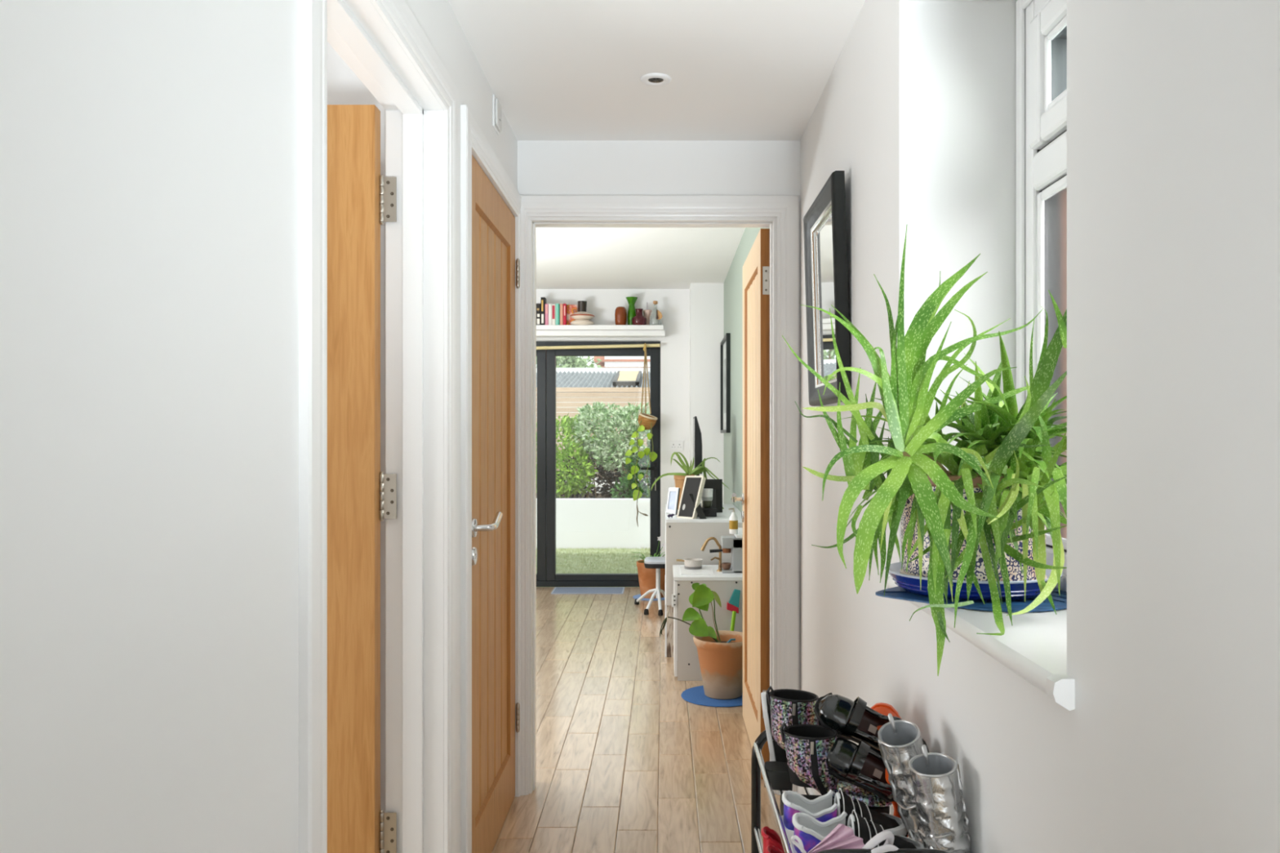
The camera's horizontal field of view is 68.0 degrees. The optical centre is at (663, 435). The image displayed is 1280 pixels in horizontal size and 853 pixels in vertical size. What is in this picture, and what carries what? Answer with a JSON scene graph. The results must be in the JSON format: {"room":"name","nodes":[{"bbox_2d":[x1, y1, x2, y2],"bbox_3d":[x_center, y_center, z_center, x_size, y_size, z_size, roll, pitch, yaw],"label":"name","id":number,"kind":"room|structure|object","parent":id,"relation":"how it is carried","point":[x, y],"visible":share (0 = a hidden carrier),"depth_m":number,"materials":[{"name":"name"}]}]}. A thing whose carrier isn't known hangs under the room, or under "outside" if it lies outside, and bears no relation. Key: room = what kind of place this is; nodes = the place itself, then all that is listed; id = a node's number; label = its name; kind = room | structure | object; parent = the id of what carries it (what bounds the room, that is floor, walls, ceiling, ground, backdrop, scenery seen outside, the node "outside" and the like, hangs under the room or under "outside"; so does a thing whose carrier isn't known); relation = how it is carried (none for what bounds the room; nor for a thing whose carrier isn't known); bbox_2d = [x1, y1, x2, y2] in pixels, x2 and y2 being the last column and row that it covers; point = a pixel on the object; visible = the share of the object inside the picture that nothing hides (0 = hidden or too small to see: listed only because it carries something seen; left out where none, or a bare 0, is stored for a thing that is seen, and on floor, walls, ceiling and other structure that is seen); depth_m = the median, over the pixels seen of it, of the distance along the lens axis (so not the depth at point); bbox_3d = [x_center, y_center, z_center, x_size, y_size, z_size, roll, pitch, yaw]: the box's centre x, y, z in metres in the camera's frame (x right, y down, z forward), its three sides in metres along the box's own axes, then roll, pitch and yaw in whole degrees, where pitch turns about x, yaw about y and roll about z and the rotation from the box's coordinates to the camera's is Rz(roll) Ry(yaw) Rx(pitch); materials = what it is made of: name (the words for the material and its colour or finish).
{"room":"entryway","nodes":[
{"label":"entryway","id":0,"kind":"room"},
{"bbox_2d":[0,0,517,852],"bbox_3d":[-0.570,0.108,0.835,0.130,2.254,4.870,0,0,0],"label":"wall","id":1,"kind":"structure","parent":0,"point":[149,148],"depth_m":0.93,"materials":[{"name":"white paint"}]},
{"bbox_2d":[327,104,380,852],"bbox_3d":[-1.031,0.241,2.155,0.762,1.975,0.044,0,0,0],"label":"door","id":2,"kind":"structure","parent":1,"relation":"in","point":[353,131],"depth_m":2.13,"materials":[{"name":"brown wood"}]},
{"bbox_2d":[298,0,458,852],"bbox_3d":[-0.497,0.203,1.790,0.016,2.065,0.956,0,0,0],"label":"trim","id":3,"kind":"structure","parent":1,"relation":"attached to","point":[397,15],"depth_m":1.34,"materials":[{"name":"white wood"}]},
{"bbox_2d":[327,0,444,852],"bbox_3d":[-0.573,0.236,1.790,0.135,1.998,0.806,0,0,0],"label":"trim","id":4,"kind":"structure","parent":1,"relation":"attached to","point":[357,31],"depth_m":2.18,"materials":[{"name":"white wood"}]},
{"bbox_2d":[378,174,396,852],"bbox_3d":[-0.632,0.186,2.171,0.041,1.568,0.014,0,0,0],"label":"hinge","id":5,"kind":"object","parent":1,"relation":"attached to","point":[388,185],"depth_m":2.17,"materials":[{"name":"silver metal"}]},
{"bbox_2d":[461,104,520,852],"bbox_3d":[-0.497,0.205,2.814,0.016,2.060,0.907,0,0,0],"label":"trim","id":6,"kind":"structure","parent":1,"relation":"attached to","point":[473,139],"depth_m":2.38,"materials":[{"name":"white"}]},
{"bbox_2d":[471,154,515,852],"bbox_3d":[-0.497,0.241,2.845,0.099,1.975,0.785,0,0,0],"label":"door","id":7,"kind":"structure","parent":1,"relation":"in","point":[493,223],"depth_m":2.85,"materials":[{"name":"brown wood"}]},
{"bbox_2d":[492,94,502,134],"bbox_3d":[-0.497,-0.962,2.840,0.016,0.093,0.090,0,0,0],"label":"wall sensor","id":8,"kind":"object","parent":1,"relation":"attached to","point":[496,107],"visible":1,"depth_m":2.81,"materials":[{"name":"white plastic"}]},
{"bbox_2d":[515,258,519,733],"bbox_3d":[-0.498,0.203,3.239,0.014,1.619,0.015,0,0,0],"label":"hinge","id":9,"kind":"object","parent":1,"relation":"attached to","point":[517,261],"depth_m":3.23,"materials":[{"name":"silver metal"}]},
{"bbox_2d":[327,41,385,812],"bbox_3d":[-0.993,0.108,2.815,0.715,2.254,0.910,0,0,0],"label":"wall","id":10,"kind":"structure","parent":0,"point":[344,86],"depth_m":2.36,"materials":[{"name":"white paint"}]},
{"bbox_2d":[536,288,689,556],"bbox_3d":[-1.464,0.017,7.854,3.872,2.437,0.193,0,0,0],"label":"wall","id":11,"kind":"structure","parent":0,"point":[673,304],"depth_m":7.76,"materials":[{"name":"white paint"}]},
{"bbox_2d":[536,340,660,586],"bbox_3d":[-1.213,0.227,7.769,2.374,2.016,0.142,0,0,0],"label":"door","id":12,"kind":"structure","parent":11,"relation":"in","point":[546,575],"depth_m":7.77,"materials":[{"name":"black metal"}]},
{"bbox_2d":[536,343,660,349],"bbox_3d":[-1.115,-0.713,7.726,2.170,0.077,0.080,0,0,0],"label":"bamboo pole","id":13,"kind":"object","parent":12,"relation":"attached to","point":[642,345],"visible":0.43,"depth_m":7.69,"materials":[{"name":"beige wood"}]},
{"bbox_2d":[624,342,657,526],"bbox_3d":[-0.180,-0.014,7.632,0.263,1.482,0.186,0,0,0],"label":"hanging planter","id":14,"kind":"object","parent":13,"relation":"hanging from","point":[646,421],"visible":1,"depth_m":7.58,"materials":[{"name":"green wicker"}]},
{"bbox_2d":[536,324,663,329],"bbox_3d":[-1.151,-0.872,7.678,2.298,0.037,0.156,0,0,0],"label":"wall shelf","id":15,"kind":"object","parent":11,"relation":"attached to","point":[538,326],"visible":0.36,"depth_m":7.60,"materials":[{"name":"white wood"}]},
{"bbox_2d":[536,303,541,324],"bbox_3d":[-1.008,-0.979,7.690,0.036,0.176,0.131,0,0,0],"label":"book","id":16,"kind":"object","parent":15,"relation":"on","point":[538,305],"visible":0.8,"depth_m":7.63,"materials":[{"name":"black paper"}]},
{"bbox_2d":[541,297,546,324],"bbox_3d":[-0.972,-1.004,7.675,0.032,0.226,0.101,0,0,0],"label":"book","id":17,"kind":"object","parent":15,"relation":"on","point":[543,299],"visible":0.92,"depth_m":7.62,"materials":[{"name":"black paper"}]},
{"bbox_2d":[566,304,577,324],"bbox_3d":[-0.744,-0.977,7.683,0.088,0.172,0.022,0,0,0],"label":"picture book","id":18,"kind":"object","parent":15,"relation":"on","point":[571,308],"visible":0.66,"depth_m":7.67,"materials":[{"name":"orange paper"}]},
{"bbox_2d":[569,300,594,324],"bbox_3d":[-0.657,-0.989,7.655,0.199,0.196,0.199,0,0,0],"label":"vase","id":19,"kind":"object","parent":15,"relation":"on","point":[581,317],"visible":0.96,"depth_m":7.60,"materials":[{"name":"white ceramic"}]},
{"bbox_2d":[614,306,626,324],"bbox_3d":[-0.347,-0.966,7.650,0.097,0.150,0.097,0,0,0],"label":"vase","id":20,"kind":"object","parent":15,"relation":"on","point":[620,313],"visible":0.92,"depth_m":7.61,"materials":[{"name":"brown ceramic"}]},
{"bbox_2d":[625,296,637,324],"bbox_3d":[-0.259,-1.007,7.690,0.099,0.233,0.099,0,0,0],"label":"vase","id":21,"kind":"object","parent":15,"relation":"on","point":[631,300],"visible":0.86,"depth_m":7.66,"materials":[{"name":"green glass"}]},
{"bbox_2d":[631,308,646,324],"bbox_3d":[-0.197,-0.956,7.640,0.122,0.131,0.122,0,0,0],"label":"vase","id":22,"kind":"object","parent":15,"relation":"on","point":[638,319],"visible":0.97,"depth_m":7.60,"materials":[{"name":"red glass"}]},
{"bbox_2d":[642,302,652,324],"bbox_3d":[-0.132,-0.988,7.700,0.080,0.196,0.080,0,0,0],"label":"reed diffuser","id":23,"kind":"object","parent":15,"relation":"on","point":[646,313],"visible":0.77,"depth_m":7.67,"materials":[{"name":"beige ceramic"}]},
{"bbox_2d":[648,300,662,324],"bbox_3d":[-0.064,-0.990,7.649,0.108,0.199,0.105,0,0,0],"label":"glass decanter","id":24,"kind":"object","parent":15,"relation":"on","point":[655,316],"visible":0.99,"depth_m":7.61,"materials":[{"name":"white"}]},
{"bbox_2d":[536,329,665,337],"bbox_3d":[-1.144,-0.829,7.693,2.312,0.048,0.126,0,0,0],"label":"trim","id":25,"kind":"structure","parent":11,"relation":"attached to","point":[540,333],"depth_m":7.63,"materials":[{"name":"white wood"}]},
{"bbox_2d":[669,440,683,450],"bbox_3d":[0.105,0.079,7.752,0.113,0.081,0.010,0,0,0],"label":"wall socket","id":26,"kind":"object","parent":11,"relation":"attached to","point":[673,445],"visible":1,"depth_m":7.75,"materials":[{"name":"white plastic"}]},
{"bbox_2d":[491,586,790,852],"bbox_3d":[-1.310,1.265,2.800,4.180,0.060,10.000,0,0,0],"label":"floor","id":27,"kind":"structure","parent":0,"point":[625,763],"depth_m":3.72,"materials":[{"name":"beige wood"}]},
{"bbox_2d":[551,586,624,594],"bbox_3d":[-0.599,1.230,7.550,0.564,0.008,0.300,0,0,0],"label":"door mat","id":28,"kind":"object","parent":27,"relation":"on","point":[557,590],"visible":1,"depth_m":7.52,"materials":[{"name":"blue fabric"}]},
{"bbox_2d":[632,594,664,600],"bbox_3d":[-0.085,1.232,7.250,0.304,0.005,0.304,0,0,0],"label":"mat","id":29,"kind":"object","parent":27,"relation":"on","point":[636,597],"visible":0.38,"depth_m":7.16,"materials":[{"name":"blue fabric"}]},
{"bbox_2d":[634,536,665,598],"bbox_3d":[-0.071,0.997,7.258,0.293,0.464,0.345,0,0,-40],"label":"potted plant","id":30,"kind":"object","parent":29,"relation":"on","point":[646,576],"visible":0.54,"depth_m":7.17,"materials":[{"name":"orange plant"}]},
{"bbox_2d":[634,556,665,616],"bbox_3d":[-0.078,1.049,6.735,0.274,0.370,0.466,0,0,0],"label":"stool","id":31,"kind":"object","parent":27,"relation":"on","point":[657,563],"visible":0.75,"depth_m":6.62,"materials":[{"name":"white plastic"}]},
{"bbox_2d":[644,556,665,564],"bbox_3d":[-0.039,0.877,6.700,0.194,0.025,0.238,0,0,0],"label":"seat cushion","id":32,"kind":"object","parent":31,"relation":"on","point":[649,560],"depth_m":6.60,"materials":[{"name":"white fabric"}]},
{"bbox_2d":[664,503,742,657],"bbox_3d":[0.239,0.849,5.858,0.462,0.772,1.204,0,0,0],"label":"desk","id":33,"kind":"object","parent":27,"relation":"on","point":[685,538],"visible":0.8,"depth_m":5.26,"materials":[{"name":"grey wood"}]},
{"bbox_2d":[666,487,679,514],"bbox_3d":[0.055,0.384,5.611,0.057,0.158,0.098,0,0,-43],"label":"photo frame","id":34,"kind":"object","parent":33,"relation":"on","point":[673,500],"visible":0.99,"depth_m":5.60,"materials":[{"name":"white"}]},
{"bbox_2d":[667,491,676,510],"bbox_3d":[0.053,0.383,5.609,0.031,0.111,0.071,0,0,-43],"label":"photo","id":35,"kind":"object","parent":34,"relation":"attached to","point":[672,495],"depth_m":5.61},
{"bbox_2d":[651,452,728,510],"bbox_3d":[0.183,0.308,5.907,0.527,0.418,0.165,0,0,-27],"label":"spider plant","id":36,"kind":"object","parent":33,"relation":"on","point":[679,477],"visible":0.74,"depth_m":5.84,"materials":[{"name":"green plant"}]},
{"bbox_2d":[676,475,706,519],"bbox_3d":[0.176,0.352,5.385,0.226,0.248,0.158,0,0,41],"label":"photo frame","id":37,"kind":"object","parent":33,"relation":"on","point":[689,507],"visible":0.94,"depth_m":5.39,"materials":[{"name":"black"}]},
{"bbox_2d":[693,416,702,506],"bbox_3d":[0.220,0.168,6.260,0.160,0.589,0.360,0,0,0],"label":"monitor","id":38,"kind":"object","parent":33,"relation":"on","point":[697,439],"visible":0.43,"depth_m":6.08,"materials":[{"name":"black plastic"}]},
{"bbox_2d":[697,500,716,516],"bbox_3d":[0.244,0.417,5.468,0.117,0.089,0.103,0,0,0],"label":"speaker","id":39,"kind":"object","parent":33,"relation":"on","point":[708,511],"visible":0.86,"depth_m":5.42},
{"bbox_2d":[701,488,712,501],"bbox_3d":[0.251,0.339,5.470,0.066,0.067,0.066,0,0,0],"label":"cup","id":40,"kind":"object","parent":39,"relation":"on","point":[707,495],"visible":0.93,"depth_m":5.44,"materials":[{"name":"white ceramic"}]},
{"bbox_2d":[701,479,722,512],"bbox_3d":[0.291,0.362,5.691,0.128,0.200,0.142,0,0,0],"label":"photo frame","id":41,"kind":"object","parent":33,"relation":"on","point":[716,485],"visible":0.44,"depth_m":5.73,"materials":[{"name":"black"}]},
{"bbox_2d":[671,537,742,680],"bbox_3d":[0.254,0.883,4.997,0.427,0.705,0.454,0,0,0],"label":"toy kitchen","id":42,"kind":"object","parent":27,"relation":"on","point":[686,659],"visible":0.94,"depth_m":4.78,"materials":[{"name":"grey wood"}]},
{"bbox_2d":[676,558,702,569],"bbox_3d":[0.138,0.683,5.060,0.140,0.052,0.099,0,0,0],"label":"saucepan","id":43,"kind":"object","parent":42,"relation":"on","point":[690,563],"visible":1,"depth_m":5.03,"materials":[{"name":"ceramic"}]},
{"bbox_2d":[672,564,742,581],"bbox_3d":[0.259,0.720,5.000,0.418,0.020,0.448,0,0,0],"label":"countertop","id":44,"kind":"structure","parent":42,"relation":"on","point":[718,575],"depth_m":4.78,"materials":[{"name":"white stone"}]},
{"bbox_2d":[700,537,722,571],"bbox_3d":[0.255,0.620,4.984,0.124,0.180,0.040,0,0,6],"label":"faucet","id":45,"kind":"object","parent":42,"relation":"on","point":[714,539],"depth_m":4.97,"materials":[{"name":"gold metal"}]},
{"bbox_2d":[709,536,742,573],"bbox_3d":[0.347,0.618,4.950,0.215,0.183,0.100,0,0,0],"label":"coffee machine","id":46,"kind":"object","parent":42,"relation":"on","point":[732,544],"visible":0.66,"depth_m":4.90,"materials":[{"name":"grey"}]},
{"bbox_2d":[680,685,742,706],"bbox_3d":[0.271,1.232,4.500,0.376,0.005,0.376,0,0,0],"label":"mat","id":47,"kind":"object","parent":27,"relation":"on","point":[695,695],"visible":0.57,"depth_m":4.41,"materials":[{"name":"blue fabric"}]},
{"bbox_2d":[659,582,742,699],"bbox_3d":[0.203,0.964,4.500,0.445,0.529,0.286,0,0,0],"label":"potted plant","id":48,"kind":"object","parent":47,"relation":"on","point":[720,653],"visible":0.95,"depth_m":4.41,"materials":[{"name":"green plant"}]},
{"bbox_2d":[726,589,740,631],"bbox_3d":[0.341,1.002,4.732,0.086,0.464,0.082,0,0,0],"label":"shovel","id":49,"kind":"object","parent":48,"relation":"in","point":[732,606],"visible":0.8,"depth_m":4.75,"materials":[{"name":"green plastic"}]},
{"bbox_2d":[751,729,947,852],"bbox_3d":[0.315,0.914,1.655,0.275,0.642,0.615,0,0,0],"label":"shoe rack","id":50,"kind":"object","parent":27,"relation":"on","point":[757,764],"visible":0.32,"depth_m":1.86,"materials":[{"name":"black"}]},
{"bbox_2d":[760,826,784,852],"bbox_3d":[0.267,0.781,1.735,0.178,0.116,0.068,0,0,0],"label":"shoe","id":51,"kind":"object","parent":50,"relation":"on","point":[771,837],"visible":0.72,"depth_m":1.73,"materials":[{"name":"red leather"}]},
{"bbox_2d":[760,692,786,762],"bbox_3d":[0.241,0.599,1.912,0.088,0.162,0.064,0,0,10],"label":"shoe","id":52,"kind":"object","parent":50,"relation":"on","point":[777,753],"visible":0.26,"depth_m":1.89,"materials":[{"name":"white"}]},
{"bbox_2d":[765,844,782,852],"bbox_3d":[0.267,0.781,1.655,0.178,0.116,0.068,0,0,0],"label":"shoe","id":53,"kind":"object","parent":50,"relation":"on","point":[770,849],"visible":1,"depth_m":1.67,"materials":[{"name":"red leather"}]},
{"bbox_2d":[764,685,844,791],"bbox_3d":[0.289,0.579,1.824,0.190,0.192,0.082,0,0,6],"label":"boot","id":54,"kind":"object","parent":50,"relation":"on","point":[789,706],"visible":0.56,"depth_m":1.80,"materials":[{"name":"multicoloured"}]},
{"bbox_2d":[779,721,892,816],"bbox_3d":[0.306,0.597,1.693,0.200,0.164,0.084,1,0,3],"label":"boot","id":55,"kind":"object","parent":50,"relation":"on","point":[807,746],"visible":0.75,"depth_m":1.67,"materials":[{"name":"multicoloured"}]},
{"bbox_2d":[781,788,907,843],"bbox_3d":[0.301,0.633,1.579,0.209,0.082,0.082,0,0,2],"label":"trainer","id":56,"kind":"object","parent":50,"relation":"on","point":[820,808],"visible":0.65,"depth_m":1.56,"materials":[{"name":"white"}]},
{"bbox_2d":[791,823,897,852],"bbox_3d":[0.281,0.625,1.392,0.191,0.106,0.083,0,0,0],"label":"sandal","id":57,"kind":"object","parent":50,"relation":"on","point":[842,837],"visible":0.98,"depth_m":1.38,"materials":[{"name":"white"}]},
{"bbox_2d":[790,809,924,852],"bbox_3d":[0.305,0.631,1.482,0.209,0.082,0.082,0,0,2],"label":"trainer","id":58,"kind":"object","parent":50,"relation":"on","point":[810,830],"visible":0.57,"depth_m":1.48,"materials":[{"name":"white"}]},
{"bbox_2d":[813,694,902,755],"bbox_3d":[0.354,0.524,1.713,0.164,0.106,0.080,0,0,12],"label":"shoe","id":59,"kind":"object","parent":50,"relation":"on","point":[855,722],"visible":0.8,"depth_m":1.71,"materials":[{"name":"black leather"}]},
{"bbox_2d":[826,737,894,802],"bbox_3d":[0.350,0.585,1.660,0.165,0.104,0.080,0,0,16],"label":"shoe","id":60,"kind":"object","parent":50,"relation":"on","point":[860,766],"visible":0.74,"depth_m":1.65,"materials":[{"name":"black leather"}]},
{"bbox_2d":[870,702,900,730],"bbox_3d":[0.400,0.586,1.747,0.077,0.173,0.068,0,0,20],"label":"clog","id":61,"kind":"object","parent":50,"relation":"on","point":[883,708],"visible":0.09,"depth_m":1.76,"materials":[{"name":"orange rubber"}]},
{"bbox_2d":[877,713,923,844],"bbox_3d":[0.413,0.577,1.528,0.121,0.219,0.158,0,0,-1],"label":"boot","id":62,"kind":"object","parent":50,"relation":"on","point":[900,741],"visible":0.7,"depth_m":1.54,"materials":[{"name":"silver metal"}]},
{"bbox_2d":[884,738,928,837],"bbox_3d":[0.414,0.602,1.625,0.067,0.163,0.073,0,0,-11],"label":"clog","id":63,"kind":"object","parent":50,"relation":"on","point":[895,804],"visible":0.09,"depth_m":1.64,"materials":[{"name":"orange rubber"}]},
{"bbox_2d":[908,744,970,852],"bbox_3d":[0.426,0.585,1.437,0.093,0.195,0.142,0,0,-3],"label":"boot","id":64,"kind":"object","parent":50,"relation":"on","point":[940,801],"visible":0.97,"depth_m":1.43,"materials":[{"name":"silver metal"}]},
{"bbox_2d":[536,227,745,288],"bbox_3d":[-1.312,-1.232,5.610,4.175,0.060,4.680,0,0,0],"label":"ceiling","id":65,"kind":"structure","parent":0,"point":[567,258],"depth_m":6.30,"materials":[{"name":"white paint"}]},
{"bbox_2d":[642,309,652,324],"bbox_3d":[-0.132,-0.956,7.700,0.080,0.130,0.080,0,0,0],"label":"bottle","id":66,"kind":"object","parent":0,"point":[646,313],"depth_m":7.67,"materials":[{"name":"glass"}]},
{"bbox_2d":[448,0,865,140],"bbox_3d":[0.070,-1.049,0.785,1.410,0.060,4.970,0,0,0],"label":"ceiling","id":67,"kind":"structure","parent":0,"point":[556,69],"depth_m":2.58,"materials":[{"name":"white paint"}]},
{"bbox_2d":[640,72,671,86],"bbox_3d":[-0.022,-1.015,2.705,0.089,0.008,0.089,0,0,0],"label":"recessed light","id":68,"kind":"object","parent":67,"relation":"in","point":[655,79],"visible":1,"depth_m":2.70,"materials":[{"name":"white plastic"}]},
{"bbox_2d":[517,140,799,689],"bbox_3d":[-1.262,0.017,3.325,4.075,2.437,0.110,0,0,0],"label":"wall","id":69,"kind":"structure","parent":0,"point":[544,167],"depth_m":3.27,"materials":[{"name":"white paint"}]},
{"bbox_2d":[528,217,777,794],"bbox_3d":[-0.038,0.239,3.327,0.859,1.992,0.114,0,0,0],"label":"trim","id":70,"kind":"structure","parent":69,"relation":"attached to","point":[534,222],"depth_m":3.29,"materials":[{"name":"white"}]},
{"bbox_2d":[520,195,799,795],"bbox_3d":[-0.018,0.203,3.262,0.969,2.063,0.016,0,0,0],"label":"trim","id":71,"kind":"structure","parent":69,"relation":"attached to","point":[785,208],"depth_m":3.26,"materials":[{"name":"white wood"}]},
{"bbox_2d":[730,228,769,779],"bbox_3d":[0.336,0.243,3.777,0.099,1.972,0.779,0,0,0],"label":"door","id":72,"kind":"structure","parent":69,"relation":"in","point":[754,499],"depth_m":3.68,"materials":[{"name":"brown wood"}]},
{"bbox_2d":[689,283,724,503],"bbox_3d":[0.342,0.017,7.605,0.261,2.437,0.304,0,0,0],"label":"wall","id":73,"kind":"structure","parent":0,"point":[706,300],"depth_m":7.45,"materials":[{"name":"white paint"}]},
{"bbox_2d":[724,0,1279,852],"bbox_3d":[0.623,0.017,3.175,0.304,2.437,9.550,0,0,0],"label":"wall","id":74,"kind":"structure","parent":0,"point":[1170,743],"depth_m":1.01,"materials":[{"name":"white paint"}]},
{"bbox_2d":[720,333,730,433],"bbox_3d":[0.457,-0.375,7.050,0.030,0.706,0.700,0,0,0],"label":"framed picture","id":75,"kind":"object","parent":74,"relation":"attached to","point":[725,344],"visible":1,"depth_m":7.10,"materials":[{"name":"black"}]},
{"bbox_2d":[733,528,742,537],"bbox_3d":[0.420,0.513,5.025,0.100,0.014,0.390,0,0,0],"label":"shelf","id":76,"kind":"object","parent":74,"relation":"attached to","point":[740,535],"visible":0.26,"depth_m":4.91,"materials":[{"name":"white laminate"}]},
{"bbox_2d":[728,507,737,533],"bbox_3d":[0.361,0.438,4.900,0.044,0.135,0.044,0,0,45],"label":"soap bottle","id":77,"kind":"object","parent":76,"relation":"on","point":[733,519],"visible":1,"depth_m":4.88,"materials":[{"name":"white plastic"}]},
{"bbox_2d":[803,170,850,406],"bbox_3d":[0.445,-0.378,2.620,0.050,0.575,0.490,0,0,0],"label":"wall mirror","id":78,"kind":"object","parent":74,"relation":"attached to","point":[824,228],"visible":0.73,"depth_m":2.60,"materials":[{"name":"black mirror"}]},
{"bbox_2d":[815,210,836,383],"bbox_3d":[0.454,-0.378,2.620,0.016,0.451,0.366,0,0,0],"label":"mirror glass","id":79,"kind":"object","parent":78,"relation":"attached to","point":[825,355],"depth_m":2.66,"materials":[{"name":"white"}]},
{"bbox_2d":[884,573,1075,711],"bbox_3d":[0.579,0.297,1.502,0.266,0.036,0.832,0,0,0],"label":"window sill","id":80,"kind":"structure","parent":74,"relation":"attached to","point":[1034,648],"depth_m":1.30,"materials":[{"name":"white paint"}]},
{"bbox_2d":[875,586,1066,612],"bbox_3d":[0.546,0.274,1.655,0.352,0.006,0.330,0,0,0],"label":"placemat","id":81,"kind":"object","parent":80,"relation":"on","point":[1060,602],"visible":0.34,"depth_m":1.57,"materials":[{"name":"blue"}]},
{"bbox_2d":[884,561,1062,600],"bbox_3d":[0.540,0.253,1.662,0.299,0.038,0.275,0,0,0],"label":"tray","id":82,"kind":"object","parent":81,"relation":"on","point":[911,584],"visible":0.34,"depth_m":1.55,"materials":[{"name":"blue ceramic"}]},
{"bbox_2d":[782,224,1066,675],"bbox_3d":[0.493,0.002,1.549,0.501,0.675,0.587,0,0,40],"label":"potted plant","id":83,"kind":"object","parent":82,"relation":"on","point":[987,517],"visible":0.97,"depth_m":1.49,"materials":[{"name":"plant"}]},
{"bbox_2d":[888,573,1047,600],"bbox_3d":[0.540,0.255,1.662,0.296,0.034,0.272,0,0,0],"label":"bowl","id":84,"kind":"object","parent":82,"relation":"on","point":[911,584],"depth_m":1.55,"materials":[{"name":"blue ceramic"}]},
{"bbox_2d":[900,486,1046,581],"bbox_3d":[0.540,0.161,1.662,0.246,0.157,0.246,0,0,0],"label":"pot","id":85,"kind":"object","parent":84,"relation":"in","point":[1015,572],"depth_m":1.56,"materials":[{"name":"ceramic"}]},
{"bbox_2d":[1015,0,1066,591],"bbox_3d":[0.737,-0.296,1.502,0.073,1.147,0.788,0,0,0],"label":"window","id":86,"kind":"structure","parent":74,"relation":"in","point":[1041,25],"depth_m":1.79,"materials":[{"name":"white plastic"}]},
{"label":"outside","id":87,"kind":"structure","parent":0,"visible":0},
{"bbox_2d":[593,355,649,368],"bbox_3d":[2.075,-1.465,29.000,8.250,5.400,6.800,0,0,0],"label":"brick house","id":88,"kind":"structure","parent":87,"point":[607,362],"depth_m":25.70,"materials":[{"name":"white"}]},
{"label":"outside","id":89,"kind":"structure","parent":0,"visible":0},
{"bbox_2d":[536,368,649,493],"bbox_3d":[-0.900,0.048,14.800,6.600,2.375,2.700,0,0,0],"label":"outbuilding","id":90,"kind":"structure","parent":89,"point":[565,377],"depth_m":14.55,"materials":[{"name":"white"}]},
{"bbox_2d":[613,370,641,386],"bbox_3d":[-0.550,-0.884,14.553,0.380,0.341,1.617,0,0,0],"label":"roof light","id":91,"kind":"object","parent":90,"relation":"attached to","point":[623,378],"depth_m":14.25,"materials":[{"name":"beige glass"}]},
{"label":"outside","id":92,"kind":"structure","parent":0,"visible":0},
{"bbox_2d":[536,355,602,368],"bbox_3d":[-2.349,-0.590,18.055,2.367,3.656,1.194,0,0,0],"label":"tree","id":93,"kind":"object","parent":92,"point":[562,362],"visible":0.23,"depth_m":18.00,"materials":[{"name":"green plant"}]},
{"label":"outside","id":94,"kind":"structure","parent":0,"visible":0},
{"bbox_3d":[-0.500,1.308,9.290,13.000,0.055,2.900,0,0,0],"label":"garden","id":95,"kind":"object","parent":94,"visible":0},
{"bbox_2d":[536,497,649,548],"bbox_3d":[-0.500,1.026,10.820,11.000,0.619,0.160,0,0,0],"label":"wall","id":96,"kind":"structure","parent":95,"relation":"on","point":[584,522],"depth_m":10.74,"materials":[{"name":"white paint"}]},
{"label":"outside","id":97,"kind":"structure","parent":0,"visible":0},
{"bbox_2d":[536,546,649,587],"bbox_3d":[-0.350,1.280,9.310,5.700,0.010,2.820,0,0,0],"label":"lawn","id":98,"kind":"structure","parent":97,"point":[645,555],"depth_m":9.66,"materials":[{"name":"green plant"}]},
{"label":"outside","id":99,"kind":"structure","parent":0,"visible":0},
{"bbox_2d":[536,493,605,497],"bbox_3d":[-0.500,0.965,12.050,11.000,0.340,2.300,0,0,0],"label":"planting bed","id":100,"kind":"object","parent":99,"point":[592,495],"depth_m":12.58,"materials":[{"name":"brown soil"}]},
{"bbox_2d":[536,413,616,497],"bbox_3d":[-1.182,0.242,11.697,1.209,1.119,1.047,0,0,0],"label":"shrub","id":101,"kind":"object","parent":100,"relation":"on","point":[580,482],"visible":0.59,"depth_m":11.44,"materials":[{"name":"green plant"}]},
{"bbox_2d":[536,387,649,477],"bbox_3d":[-0.600,0.083,12.345,5.600,1.425,0.090,0,0,0],"label":"slatted fence","id":102,"kind":"object","parent":100,"relation":"on","point":[562,404],"visible":0.04,"depth_m":12.30,"materials":[{"name":"brown wood"}]},
{"bbox_2d":[555,452,649,497],"bbox_3d":[-0.695,0.523,12.000,1.524,0.720,0.622,0,0,-5],"label":"shrub","id":103,"kind":"object","parent":100,"relation":"on","point":[609,477],"visible":0.26,"depth_m":11.85,"materials":[{"name":"green plant"}]},
{"bbox_2d":[571,400,649,493],"bbox_3d":[-0.558,0.169,11.539,1.172,1.225,0.832,0,0,8],"label":"shrub","id":104,"kind":"object","parent":100,"relation":"on","point":[606,446],"visible":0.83,"depth_m":11.34,"materials":[{"name":"green plant"}]},
{"bbox_2d":[609,452,649,497],"bbox_3d":[-0.015,0.253,11.307,1.276,1.228,0.754,0,0,-17],"label":"shrub","id":105,"kind":"object","parent":100,"relation":"on","point":[628,483],"visible":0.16,"depth_m":11.10,"materials":[{"name":"green plant"}]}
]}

